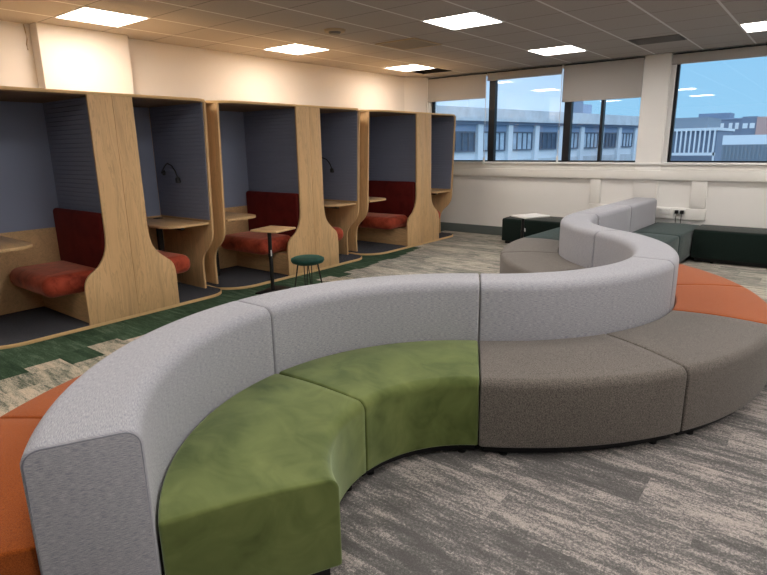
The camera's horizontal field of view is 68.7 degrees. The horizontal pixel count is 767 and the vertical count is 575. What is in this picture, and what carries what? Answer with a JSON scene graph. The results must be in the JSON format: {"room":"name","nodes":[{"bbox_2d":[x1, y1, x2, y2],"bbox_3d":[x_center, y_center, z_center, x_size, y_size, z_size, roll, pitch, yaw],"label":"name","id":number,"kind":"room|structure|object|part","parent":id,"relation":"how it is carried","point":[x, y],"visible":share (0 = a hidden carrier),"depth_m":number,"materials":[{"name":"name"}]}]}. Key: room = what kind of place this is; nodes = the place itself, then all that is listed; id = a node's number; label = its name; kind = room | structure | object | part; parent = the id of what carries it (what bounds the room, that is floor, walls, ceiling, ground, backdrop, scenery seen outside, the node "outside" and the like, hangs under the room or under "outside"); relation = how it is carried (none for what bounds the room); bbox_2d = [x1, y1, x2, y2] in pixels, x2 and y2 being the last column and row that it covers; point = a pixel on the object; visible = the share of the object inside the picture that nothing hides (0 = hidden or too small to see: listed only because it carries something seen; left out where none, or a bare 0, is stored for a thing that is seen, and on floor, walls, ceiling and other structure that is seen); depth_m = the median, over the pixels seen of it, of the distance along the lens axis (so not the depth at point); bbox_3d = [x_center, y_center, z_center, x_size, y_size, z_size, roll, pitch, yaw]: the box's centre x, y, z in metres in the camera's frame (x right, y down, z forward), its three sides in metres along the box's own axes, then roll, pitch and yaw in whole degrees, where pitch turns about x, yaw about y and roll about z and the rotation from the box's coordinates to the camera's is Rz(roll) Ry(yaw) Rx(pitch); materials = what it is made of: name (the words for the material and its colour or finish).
{"room":"office lounge","nodes":[
{"label":"office lounge","id":0,"kind":"room"},
{"bbox_2d":[0,20,413,110],"bbox_3d":[-3.786,-1.284,5.519,0.120,3.120,14.820,10,18,37],"label":"wall","id":1,"kind":"structure","parent":0,"point":[158,69],"depth_m":7.36,"materials":[{"name":"beige paint"}]},
{"bbox_2d":[29,22,133,93],"bbox_3d":[-3.132,-2.333,5.893,0.165,0.690,0.920,10,18,37],"label":"column","id":2,"kind":"structure","parent":1,"relation":"attached to","point":[66,58],"depth_m":5.77,"materials":[{"name":"beige paint"}]},
{"bbox_2d":[404,77,427,112],"bbox_3d":[0.621,-2.506,10.691,0.230,2.820,0.420,10,18,37],"label":"column","id":3,"kind":"structure","parent":1,"relation":"attached to","point":[415,88],"depth_m":10.39,"materials":[{"name":"beige paint"}]},
{"bbox_2d":[0,230,766,574],"bbox_3d":[0.930,1.119,2.318,12.020,0.120,14.820,10,18,37],"label":"floor","id":4,"kind":"structure","parent":0,"point":[696,503],"depth_m":2.66,"materials":[{"name":"grey carpet"}]},
{"bbox_2d":[0,419,40,574],"bbox_3d":[-1.440,0.919,2.098,0.673,0.451,1.104,-3,14,-7],"label":"seat","id":5,"kind":"object","parent":4,"relation":"on","point":[18,554],"visible":0.23,"depth_m":1.90,"materials":[{"name":"orange fabric"}]},
{"bbox_2d":[0,375,80,418],"bbox_3d":[-1.313,0.683,3.023,0.677,0.451,1.141,5,15,22],"label":"seat","id":6,"kind":"object","parent":4,"relation":"on","point":[35,408],"visible":0.06,"depth_m":2.65,"materials":[{"name":"orange fabric"}]},
{"bbox_2d":[0,86,139,349],"bbox_3d":[-3.310,-0.675,5.136,1.120,2.112,1.380,10,18,37],"label":"booth","id":7,"kind":"object","parent":4,"relation":"on","point":[66,264],"visible":1,"depth_m":5.41,"materials":[{"name":"brown wood"}]},
{"bbox_3d":[-3.726,-0.144,5.590,0.006,0.806,1.109,10,18,37],"label":"panel","id":8,"kind":"part","parent":7,"relation":"part of","materials":[{"name":"brown wood"}]},
{"bbox_2d":[10,261,95,297],"bbox_3d":[-3.201,-0.097,5.511,0.910,0.201,0.582,10,18,37],"label":"seat cushion","id":9,"kind":"object","parent":7,"relation":"on","point":[52,279],"depth_m":5.28,"materials":[{"name":"red fabric"}]},
{"bbox_2d":[53,208,104,267],"bbox_3d":[-3.003,-0.472,5.583,1.020,0.590,0.077,10,18,37],"label":"cushion","id":10,"kind":"object","parent":7,"relation":"on","point":[78,233],"depth_m":5.53,"materials":[{"name":"red fabric"}]},
{"bbox_2d":[20,301,273,574],"bbox_3d":[-0.904,0.648,2.433,0.498,0.795,1.605,1,14,6],"label":"backrest","id":11,"kind":"object","parent":4,"relation":"on","point":[94,468],"visible":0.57,"depth_m":1.79,"materials":[{"name":"grey fabric"}]},
{"bbox_3d":[-0.873,0.804,1.721,0.312,0.738,0.005,-7,16,-24],"label":"seam cord","id":12,"kind":"part","parent":11,"relation":"part of","materials":[{"name":"grey fabric"}]},
{"bbox_2d":[111,93,221,315],"bbox_3d":[-2.543,-0.925,6.078,1.120,2.112,1.100,10,18,37],"label":"booth","id":13,"kind":"object","parent":4,"relation":"on","point":[162,141],"visible":0.75,"depth_m":6.15,"materials":[{"name":"brown wood"}]},
{"bbox_3d":[-2.935,-0.402,6.562,0.006,0.806,0.829,10,18,37],"label":"panel","id":14,"kind":"part","parent":13,"relation":"part of","materials":[{"name":"brown wood"}]},
{"bbox_3d":[-2.548,-0.359,6.460,0.050,0.761,0.050,10,18,37],"label":"desk leg","id":15,"kind":"part","parent":13,"relation":"part of","materials":[{"name":"black metal"}]},
{"bbox_2d":[161,163,177,176],"bbox_3d":[-2.421,-1.337,6.357,0.435,0.157,0.111,10,18,37],"label":"reading lamp","id":16,"kind":"object","parent":13,"relation":"attached to","point":[168,169],"depth_m":6.44,"materials":[{"name":"black metal"}]},
{"bbox_2d":[157,250,189,273],"bbox_3d":[-2.623,-0.275,6.182,0.960,0.200,0.572,10,18,37],"label":"seat cushion","id":17,"kind":"object","parent":13,"relation":"on","point":[181,262],"depth_m":6.02,"materials":[{"name":"red fabric"}]},
{"bbox_3d":[-2.266,-1.019,6.416,1.058,2.052,0.025,10,18,37],"label":"desk panel","id":18,"kind":"part","parent":13,"relation":"part of","materials":[{"name":"grey fabric"}]},
{"bbox_2d":[204,100,315,289],"bbox_3d":[-1.776,-1.175,7.019,1.120,2.112,1.380,10,18,37],"label":"booth","id":19,"kind":"object","parent":4,"relation":"on","point":[260,152],"visible":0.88,"depth_m":7.21,"materials":[{"name":"beige wood"}]},
{"bbox_3d":[-2.162,-1.065,6.590,0.998,2.052,0.025,10,18,37],"label":"desk panel","id":20,"kind":"part","parent":19,"relation":"part of","materials":[{"name":"brown wood"}]},
{"bbox_3d":[-2.126,-0.521,7.072,0.050,0.761,0.050,10,18,37],"label":"desk leg","id":21,"kind":"part","parent":19,"relation":"part of","materials":[{"name":"black metal"}]},
{"bbox_3d":[-2.193,-0.645,7.474,0.006,0.806,1.109,10,18,37],"label":"panel","id":22,"kind":"part","parent":19,"relation":"part of","materials":[{"name":"brown wood"}]},
{"bbox_2d":[221,231,290,254],"bbox_3d":[-1.667,-0.598,7.395,0.910,0.201,0.582,10,18,37],"label":"seat cushion","id":23,"kind":"object","parent":19,"relation":"on","point":[242,241],"depth_m":7.18,"materials":[{"name":"red fabric"}]},
{"bbox_2d":[246,191,298,236],"bbox_3d":[-1.469,-0.972,7.467,1.020,0.590,0.077,10,18,37],"label":"cushion","id":24,"kind":"object","parent":19,"relation":"on","point":[270,208],"depth_m":7.39,"materials":[{"name":"red fabric"}]},
{"bbox_2d":[158,374,365,574],"bbox_3d":[-0.469,0.819,2.432,0.697,0.451,1.242,1,14,7],"label":"seat","id":25,"kind":"object","parent":4,"relation":"on","point":[258,486],"visible":1,"depth_m":2.06,"materials":[{"name":"green fabric"}]},
{"bbox_2d":[250,226,295,293],"bbox_3d":[-1.233,-0.311,6.385,0.360,0.730,0.400,6,16,26],"label":"side table","id":26,"kind":"object","parent":4,"relation":"on","point":[268,229],"visible":0.95,"depth_m":6.37,"materials":[{"name":"brown wood"}]},
{"bbox_3d":[-1.276,0.031,6.496,0.210,0.014,0.400,6,16,26],"label":"plate","id":27,"kind":"part","parent":26,"relation":"part of","materials":[{"name":"black metal"}]},
{"bbox_2d":[291,254,323,286],"bbox_3d":[-0.804,-0.097,6.014,0.356,0.483,0.356,10,18,37],"label":"round stool","id":28,"kind":"object","parent":4,"relation":"on","point":[307,260],"visible":0.8,"depth_m":5.88,"materials":[{"name":"green fabric"}]},
{"bbox_3d":[-0.946,-0.062,6.031,0.084,0.411,0.050,0,14,3],"label":"leg","id":29,"kind":"part","parent":28,"relation":"part of","materials":[{"name":"black metal"}]},
{"bbox_3d":[-0.812,-0.027,5.885,0.050,0.411,0.084,0,14,3],"label":"leg","id":30,"kind":"part","parent":28,"relation":"part of","materials":[{"name":"black metal"}]},
{"bbox_3d":[-0.807,-0.296,5.964,0.356,0.073,0.356,10,18,37],"label":"seat","id":31,"kind":"part","parent":28,"relation":"part of","materials":[{"name":"green fabric"}]},
{"bbox_3d":[-0.796,-0.097,6.160,0.050,0.411,0.084,0,14,3],"label":"leg","id":32,"kind":"part","parent":28,"relation":"part of","materials":[{"name":"black metal"}]},
{"bbox_2d":[309,105,361,270],"bbox_3d":[-1.010,-1.425,7.961,1.120,2.112,1.100,10,18,37],"label":"booth","id":33,"kind":"object","parent":4,"relation":"on","point":[334,131],"visible":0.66,"depth_m":7.97,"materials":[{"name":"brown wood"}]},
{"bbox_2d":[333,227,342,240],"bbox_3d":[-1.089,-0.776,8.066,0.960,0.200,0.572,10,18,37],"label":"seat cushion","id":34,"kind":"object","parent":33,"relation":"on","point":[339,231],"depth_m":7.91,"materials":[{"name":"red fabric"}]},
{"bbox_3d":[-0.732,-1.519,8.300,1.058,2.052,0.025,10,18,37],"label":"desk panel","id":35,"kind":"part","parent":33,"relation":"part of","materials":[{"name":"grey fabric"}]},
{"bbox_2d":[238,273,478,373],"bbox_3d":[-0.088,0.372,3.473,1.569,0.795,0.489,-6,15,-21],"label":"sofa","id":36,"kind":"object","parent":4,"relation":"on","point":[314,321],"visible":0.33,"depth_m":3.35,"materials":[{"name":"grey fabric"}]},
{"bbox_2d":[279,340,478,476],"bbox_3d":[0.077,0.636,3.122,1.228,0.451,0.695,-6,15,-21],"label":"seat","id":37,"kind":"object","parent":4,"relation":"on","point":[418,397],"visible":0.81,"depth_m":2.91,"materials":[{"name":"green fabric"}]},
{"bbox_2d":[348,110,424,254],"bbox_3d":[-0.196,-1.691,8.960,1.120,2.112,1.380,10,18,37],"label":"booth","id":38,"kind":"object","parent":4,"relation":"on","point":[390,218],"visible":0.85,"depth_m":9.11,"materials":[{"name":"beige wood"}]},
{"bbox_3d":[-0.582,-1.580,8.530,0.998,2.052,0.025,10,18,37],"label":"desk panel","id":39,"kind":"part","parent":38,"relation":"part of","materials":[{"name":"brown wood"}]},
{"bbox_2d":[358,212,407,229],"bbox_3d":[-0.087,-1.113,9.335,0.910,0.201,0.582,10,18,37],"label":"seat cushion","id":40,"kind":"object","parent":38,"relation":"on","point":[373,220],"depth_m":9.09,"materials":[{"name":"red fabric"}]},
{"bbox_2d":[368,180,414,217],"bbox_3d":[0.111,-1.488,9.407,1.020,0.590,0.077,10,18,37],"label":"cushion","id":41,"kind":"object","parent":38,"relation":"on","point":[399,195],"depth_m":9.31,"materials":[{"name":"red fabric"}]},
{"bbox_2d":[382,112,455,243],"bbox_3d":[0.571,-1.941,9.902,1.120,2.112,1.100,10,18,37],"label":"booth","id":42,"kind":"object","parent":4,"relation":"on","point":[440,128],"visible":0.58,"depth_m":9.87,"materials":[{"name":"brown wood"}]},
{"bbox_3d":[0.848,-2.035,10.240,1.058,2.052,0.025,10,18,37],"label":"desk panel","id":43,"kind":"part","parent":42,"relation":"part of","materials":[{"name":"brown wood"}]},
{"bbox_2d":[500,238,558,255],"bbox_3d":[1.783,-0.290,6.678,0.674,0.451,1.113,6,16,25],"label":"seat","id":44,"kind":"object","parent":4,"relation":"on","point":[523,244],"visible":0.31,"depth_m":6.55,"materials":[{"name":"beige fabric"}]},
{"bbox_2d":[511,213,549,237],"bbox_3d":[2.218,-0.817,8.510,0.460,0.562,0.340,-7,15,-23],"label":"side table","id":45,"kind":"object","parent":4,"relation":"on","point":[532,215],"visible":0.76,"depth_m":8.42,"materials":[{"name":"white plastic"}]},
{"bbox_2d":[502,216,563,242],"bbox_3d":[2.623,-0.911,9.116,1.212,0.436,0.654,10,18,37],"label":"upholstered bench","id":46,"kind":"object","parent":4,"relation":"on","point":[511,226],"visible":0.4,"depth_m":9.00,"materials":[{"name":"green fabric"}]},
{"bbox_2d":[524,227,559,239],"bbox_3d":[2.405,-0.514,7.533,0.640,0.447,1.209,10,18,37],"label":"seat","id":47,"kind":"object","parent":4,"relation":"on","point":[554,234],"visible":0.14,"depth_m":7.32,"materials":[{"name":"green fabric"}]},
{"bbox_2d":[500,252,585,273],"bbox_3d":[1.613,-0.057,5.768,0.674,0.451,1.113,-2,14,-4],"label":"seat","id":48,"kind":"object","parent":4,"relation":"on","point":[510,262],"visible":0.34,"depth_m":5.67,"materials":[{"name":"beige fabric"}]},
{"bbox_2d":[478,257,673,355],"bbox_3d":[1.309,0.273,3.777,1.557,0.795,0.486,-6,15,-21],"label":"sofa","id":49,"kind":"object","parent":4,"relation":"on","point":[632,292],"visible":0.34,"depth_m":3.46,"materials":[{"name":"grey fabric"}]},
{"bbox_2d":[478,334,686,455],"bbox_3d":[1.031,0.596,3.217,1.122,0.451,0.675,-2,14,-6],"label":"seat","id":50,"kind":"object","parent":4,"relation":"on","point":[603,391],"visible":0.99,"depth_m":2.92,"materials":[{"name":"beige fabric"}]},
{"bbox_2d":[559,213,616,267],"bbox_3d":[2.164,-0.327,6.096,0.481,0.795,1.533,2,14,10],"label":"sofa","id":51,"kind":"object","parent":4,"relation":"on","point":[578,231],"visible":0.36,"depth_m":5.63,"materials":[{"name":"grey fabric"}]},
{"bbox_2d":[572,204,630,231],"bbox_3d":[2.777,-0.611,7.184,0.355,0.795,1.192,11,18,39],"label":"sofa","id":52,"kind":"object","parent":4,"relation":"on","point":[613,216],"visible":0.29,"depth_m":7.03,"materials":[{"name":"grey fabric"}]},
{"bbox_2d":[611,197,656,231],"bbox_3d":[3.549,-0.848,8.073,0.355,0.795,1.192,11,18,39],"label":"sofa","id":53,"kind":"object","parent":4,"relation":"on","point":[643,210],"visible":0.3,"depth_m":7.88,"materials":[{"name":"grey fabric"}]},
{"bbox_2d":[593,230,678,311],"bbox_3d":[2.133,0.013,4.754,0.472,0.795,1.491,1,14,9],"label":"sofa","id":54,"kind":"object","parent":4,"relation":"on","point":[615,246],"visible":0.3,"depth_m":4.80,"materials":[{"name":"grey fabric"}]},
{"bbox_2d":[632,232,678,253],"bbox_3d":[3.155,-0.371,6.921,0.640,0.447,1.209,10,18,37],"label":"seat","id":55,"kind":"object","parent":4,"relation":"on","point":[671,240],"visible":0.11,"depth_m":7.03,"materials":[{"name":"green fabric"}]},
{"bbox_2d":[634,222,699,262],"bbox_3d":[3.926,-0.608,7.809,0.640,0.447,1.209,10,18,37],"label":"seat","id":56,"kind":"object","parent":4,"relation":"on","point":[684,231],"visible":0.41,"depth_m":7.56,"materials":[{"name":"green fabric"}]},
{"bbox_2d":[606,310,766,435],"bbox_3d":[1.934,0.495,3.558,1.141,0.451,0.677,-11,17,-35],"label":"seat","id":57,"kind":"object","parent":4,"relation":"on","point":[724,359],"visible":0.67,"depth_m":3.27,"materials":[{"name":"beige fabric"}]},
{"bbox_2d":[677,264,742,286],"bbox_3d":[2.681,0.078,5.162,0.671,0.451,1.080,-2,14,-5],"label":"seat","id":58,"kind":"object","parent":4,"relation":"on","point":[687,275],"visible":0.12,"depth_m":4.86,"materials":[{"name":"orange fabric"}]},
{"bbox_2d":[672,285,766,323],"bbox_3d":[2.530,0.304,4.276,0.671,0.451,1.080,5,15,23],"label":"seat","id":59,"kind":"object","parent":4,"relation":"on","point":[736,302],"visible":0.29,"depth_m":4.15,"materials":[{"name":"orange fabric"}]},
{"bbox_2d":[690,224,766,267],"bbox_3d":[5.097,-0.507,7.315,1.822,0.456,0.614,10,18,37],"label":"upholstered bench","id":60,"kind":"object","parent":4,"relation":"on","point":[745,246],"visible":1,"depth_m":7.38,"materials":[{"name":"green fabric"}]},
{"bbox_2d":[0,0,766,77],"bbox_3d":[0.823,-1.653,1.537,11.820,0.001,14.420,10,18,37],"label":"ceiling","id":61,"kind":"structure","parent":0,"point":[604,28],"depth_m":5.90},
{"bbox_2d":[53,6,149,26],"bbox_3d":[-2.642,-2.550,5.266,0.608,0.036,0.618,10,18,37],"label":"recessed light","id":62,"kind":"object","parent":61,"relation":"in","point":[82,14],"visible":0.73,"depth_m":5.27,"materials":[{"name":"white plastic"}]},
{"bbox_2d":[262,43,330,54],"bbox_3d":[-1.109,-3.051,7.149,0.608,0.036,0.618,10,18,37],"label":"recessed light","id":63,"kind":"object","parent":61,"relation":"in","point":[296,49],"visible":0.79,"depth_m":7.17,"materials":[{"name":"white plastic"}]},
{"bbox_2d":[324,28,345,34],"bbox_3d":[-0.523,-2.742,6.017,0.240,0.038,0.240,10,18,37],"label":"ceiling speaker","id":64,"kind":"object","parent":61,"relation":"attached to","point":[333,31],"visible":1,"depth_m":5.96,"materials":[{"name":"beige plastic"}]},
{"bbox_2d":[375,37,441,49],"bbox_3d":[0.308,-2.990,6.894,0.590,0.011,0.590,10,18,37],"label":"ceiling vent","id":65,"kind":"object","parent":61,"relation":"in","point":[410,43],"visible":1,"depth_m":6.87,"materials":[{"name":"beige plastic"}]},
{"bbox_2d":[385,64,433,71],"bbox_3d":[0.425,-3.551,9.033,0.608,0.036,0.618,10,18,37],"label":"recessed light","id":66,"kind":"object","parent":61,"relation":"in","point":[412,67],"visible":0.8,"depth_m":9.05,"materials":[{"name":"white plastic"}]},
{"bbox_2d":[390,65,430,70],"bbox_3d":[0.425,-3.547,9.034,0.578,0.008,0.588,10,18,37],"label":"diffuser","id":67,"kind":"object","parent":66,"relation":"attached to","point":[404,67],"depth_m":9.06,"materials":[{"name":"white plastic"}]},
{"bbox_2d":[408,68,450,73],"bbox_3d":[0.773,-3.777,9.434,0.600,0.266,0.490,10,18,37],"label":"hatch","id":68,"kind":"object","parent":61,"relation":"attached to","point":[435,70],"visible":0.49,"depth_m":9.66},
{"bbox_2d":[422,11,503,29],"bbox_3d":[0.809,-2.711,5.679,0.608,0.036,0.618,10,18,37],"label":"recessed light","id":69,"kind":"object","parent":61,"relation":"in","point":[469,19],"visible":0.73,"depth_m":5.69,"materials":[{"name":"white plastic"}]},
{"bbox_2d":[526,45,587,55],"bbox_3d":[2.342,-3.211,7.562,0.608,0.036,0.618,10,18,37],"label":"recessed light","id":70,"kind":"object","parent":61,"relation":"in","point":[565,49],"visible":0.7,"depth_m":7.59,"materials":[{"name":"white plastic"}]},
{"bbox_2d":[628,34,686,44],"bbox_3d":[3.362,-3.037,6.883,0.570,0.011,0.450,10,18,37],"label":"ceiling vent","id":71,"kind":"object","parent":61,"relation":"in","point":[676,37],"visible":1,"depth_m":6.84,"materials":[{"name":"black metal"}]},
{"bbox_2d":[739,21,766,32],"bbox_3d":[4.259,-2.871,6.092,0.608,0.036,0.618,10,18,37],"label":"recessed light","id":72,"kind":"object","parent":61,"relation":"in","point":[762,25],"visible":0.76,"depth_m":6.21,"materials":[{"name":"white plastic"}]},
{"bbox_2d":[427,43,766,227],"bbox_3d":[5.388,-1.914,7.428,11.820,3.120,0.280,10,18,37],"label":"wall","id":73,"kind":"structure","parent":0,"point":[476,200],"depth_m":9.21,"materials":[{"name":"white paint"}]},
{"bbox_2d":[441,222,501,235],"bbox_3d":[5.410,-0.434,7.608,11.590,0.160,0.018,10,18,37],"label":"baseboard","id":74,"kind":"structure","parent":73,"relation":"attached to","point":[458,227],"depth_m":10.48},
{"bbox_2d":[589,178,606,208],"bbox_3d":[3.605,-1.423,8.793,0.730,0.555,0.050,10,18,37],"label":"trim","id":75,"kind":"structure","parent":73,"relation":"attached to","point":[595,185],"depth_m":8.93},
{"bbox_2d":[453,168,766,181],"bbox_3d":[5.379,-1.440,7.335,11.590,0.135,0.065,10,18,37],"label":"trim","id":76,"kind":"structure","parent":73,"relation":"attached to","point":[736,176],"depth_m":8.60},
{"bbox_2d":[454,163,766,170],"bbox_3d":[5.393,-1.556,7.327,11.590,0.075,0.012,10,18,37],"label":"trim","id":77,"kind":"structure","parent":73,"relation":"attached to","point":[472,165],"depth_m":8.74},
{"bbox_2d":[454,162,766,164],"bbox_3d":[5.381,-1.602,7.300,11.590,0.027,0.050,10,18,37],"label":"trim","id":78,"kind":"structure","parent":73,"relation":"attached to","point":[454,162],"depth_m":8.65,"materials":[{"name":"white plastic"}]},
{"bbox_2d":[632,53,671,206],"bbox_3d":[3.960,-2.213,8.314,0.355,2.330,0.020,10,18,37],"label":"column","id":79,"kind":"structure","parent":73,"relation":"attached to","point":[657,67],"depth_m":8.24,"materials":[{"name":"white paint"}]},
{"bbox_2d":[659,208,670,213],"bbox_3d":[4.189,-1.138,8.350,0.150,0.084,0.016,10,18,37],"label":"power socket","id":80,"kind":"object","parent":73,"relation":"attached to","point":[661,210],"visible":1,"depth_m":8.35,"materials":[{"name":"white plastic"}]},
{"bbox_2d":[674,209,685,214],"bbox_3d":[4.347,-1.110,8.231,0.150,0.084,0.012,10,18,37],"label":"socket","id":81,"kind":"object","parent":73,"relation":"attached to","point":[674,209],"visible":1,"depth_m":8.23,"materials":[{"name":"white plastic"}]},
{"bbox_2d":[655,180,707,220],"bbox_3d":[4.354,-1.285,8.220,0.695,0.565,0.050,10,18,37],"label":"trim","id":82,"kind":"structure","parent":73,"relation":"attached to","point":[696,210],"depth_m":8.09,"materials":[{"name":"white plastic"}]},
{"bbox_2d":[662,58,766,162],"bbox_3d":[6.485,-2.173,6.400,5.930,1.530,0.120,10,18,37],"label":"window","id":83,"kind":"structure","parent":73,"relation":"in","point":[676,69],"depth_m":8.12,"materials":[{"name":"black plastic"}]},
{"bbox_3d":[6.485,-2.173,6.400,5.930,1.530,0.120,10,18,37],"label":"frame","id":84,"kind":"part","parent":83,"relation":"part of","materials":[{"name":"white plastic"}]},
{"bbox_2d":[672,44,766,64],"bbox_3d":[5.244,-3.028,7.061,2.915,0.153,0.047,10,18,37],"label":"roller blind","id":85,"kind":"object","parent":83,"relation":"attached to","point":[753,51],"visible":1,"depth_m":7.57,"materials":[{"name":"beige fabric"}]},
{"label":"outside","id":86,"kind":"structure","parent":0,"visible":0},
{"bbox_3d":[53.238,-13.850,91.089,150.000,0.200,190.200,10,18,37],"label":"ground","id":87,"kind":"structure","parent":86,"visible":0},
{"bbox_2d":[429,60,644,162],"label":"window","id":88,"kind":"structure","parent":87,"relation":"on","point":[528,109],"depth_m":56.66,"materials":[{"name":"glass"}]},
{"bbox_2d":[428,73,486,101],"bbox_3d":[1.313,-3.595,10.110,1.205,0.423,0.047,10,18,37],"label":"roller blind","id":89,"kind":"object","parent":88,"relation":"attached to","point":[471,86],"visible":1,"depth_m":10.08,"materials":[{"name":"beige fabric"}]},
{"bbox_2d":[483,74,486,163],"bbox_3d":[1.783,-2.942,9.848,0.032,1.520,0.022,10,18,37],"label":"chain","id":90,"kind":"object","parent":89,"relation":"hanging from","point":[486,74],"visible":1,"depth_m":9.82,"materials":[{"name":"white plastic"}]},
{"bbox_3d":[1.783,-2.990,9.834,0.016,1.420,0.012,10,18,37],"label":"chain","id":91,"kind":"part","parent":90,"relation":"part of","materials":[{"name":"white plastic"}]},
{"bbox_3d":[6.508,-12.105,46.573,3.100,1.440,0.050,-14,19,-41],"label":"pane","id":92,"kind":"part","parent":88,"relation":"part of","materials":[{"name":"blue glass"}]},
{"bbox_3d":[9.710,-12.893,49.486,3.100,1.440,0.050,-14,19,-41],"label":"pane","id":93,"kind":"part","parent":88,"relation":"part of","materials":[{"name":"blue glass"}]},
{"bbox_3d":[12.912,-13.680,52.399,3.100,1.440,0.050,-14,19,-41],"label":"pane","id":94,"kind":"part","parent":88,"relation":"part of","materials":[{"name":"glass"}]},
{"bbox_2d":[487,65,561,80],"bbox_3d":[2.325,-3.551,9.299,1.315,0.143,0.047,10,18,37],"label":"roller blind","id":95,"kind":"object","parent":88,"relation":"attached to","point":[549,70],"visible":1,"depth_m":9.26,"materials":[{"name":"beige fabric"}]},
{"bbox_3d":[14.968,-15.641,53.763,55.600,0.250,0.600,-14,19,-41],"label":"cornice","id":96,"kind":"part","parent":88,"relation":"part of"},
{"bbox_3d":[16.114,-14.468,55.312,3.100,1.440,0.050,-14,19,-41],"label":"pane","id":97,"kind":"part","parent":88,"relation":"part of","materials":[{"name":"blue glass"}]},
{"bbox_3d":[19.316,-15.255,58.225,3.100,1.440,0.050,-14,19,-41],"label":"pane","id":98,"kind":"part","parent":88,"relation":"part of","materials":[{"name":"glass"}]},
{"bbox_3d":[22.518,-16.043,61.139,3.100,1.440,0.050,-14,19,-41],"label":"pane","id":99,"kind":"part","parent":88,"relation":"part of","materials":[{"name":"blue glass"}]},
{"bbox_2d":[562,57,644,101],"bbox_3d":[3.337,-3.166,8.577,1.193,0.568,0.047,10,18,37],"label":"roller blind","id":100,"kind":"object","parent":88,"relation":"attached to","point":[617,78],"visible":1,"depth_m":8.54,"materials":[{"name":"beige fabric"}]},
{"bbox_2d":[556,65,562,163],"bbox_3d":[2.839,-2.773,9.033,0.032,1.520,0.022,10,18,37],"label":"chain","id":101,"kind":"object","parent":100,"relation":"hanging from","point":[562,65],"visible":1,"depth_m":9.01,"materials":[{"name":"white plastic"}]},
{"bbox_3d":[25.720,-16.830,64.052,3.100,1.440,0.050,-14,19,-41],"label":"pane","id":102,"kind":"part","parent":88,"relation":"part of","materials":[{"name":"blue glass"}]},
{"bbox_3d":[28.922,-17.618,66.965,3.100,1.440,0.050,-14,19,-41],"label":"pane","id":103,"kind":"part","parent":88,"relation":"part of","materials":[{"name":"blue glass"}]},
{"bbox_2d":[671,117,734,160],"bbox_3d":[30.930,-11.107,57.249,6.100,11.750,10.700,10,18,37],"label":"building","id":104,"kind":"structure","parent":87,"relation":"on","point":[695,138],"depth_m":52.39,"materials":[{"name":"white concrete"}]},
{"bbox_3d":[27.667,-12.508,52.588,6.000,0.250,0.150,10,18,37],"label":"balcony rail","id":105,"kind":"part","parent":104,"relation":"part of","materials":[{"name":"white metal"}]},
{"bbox_2d":[699,113,741,134],"bbox_3d":[56.689,-23.607,100.300,13.800,14.100,12.200,10,18,37],"label":"apartment building","id":106,"kind":"structure","parent":87,"relation":"on","point":[728,120],"depth_m":91.91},
{"bbox_2d":[699,113,734,118],"bbox_3d":[57.731,-29.599,97.202,4.700,1.000,5.000,10,18,37],"label":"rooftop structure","id":107,"kind":"object","parent":106,"relation":"on","point":[714,115],"depth_m":95.05},
{"bbox_2d":[721,135,766,160],"bbox_3d":[26.092,-4.570,35.447,8.200,9.900,8.040,10,18,37],"label":"shed","id":108,"kind":"object","parent":87,"relation":"on","point":[734,147],"visible":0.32,"depth_m":33.26,"materials":[{"name":"blue metal"}]},
{"bbox_2d":[740,116,766,134],"bbox_3d":[56.300,-18.335,82.097,17.200,12.800,10.260,10,18,37],"label":"building","id":109,"kind":"structure","parent":87,"relation":"on","point":[751,125],"depth_m":78.23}
]}

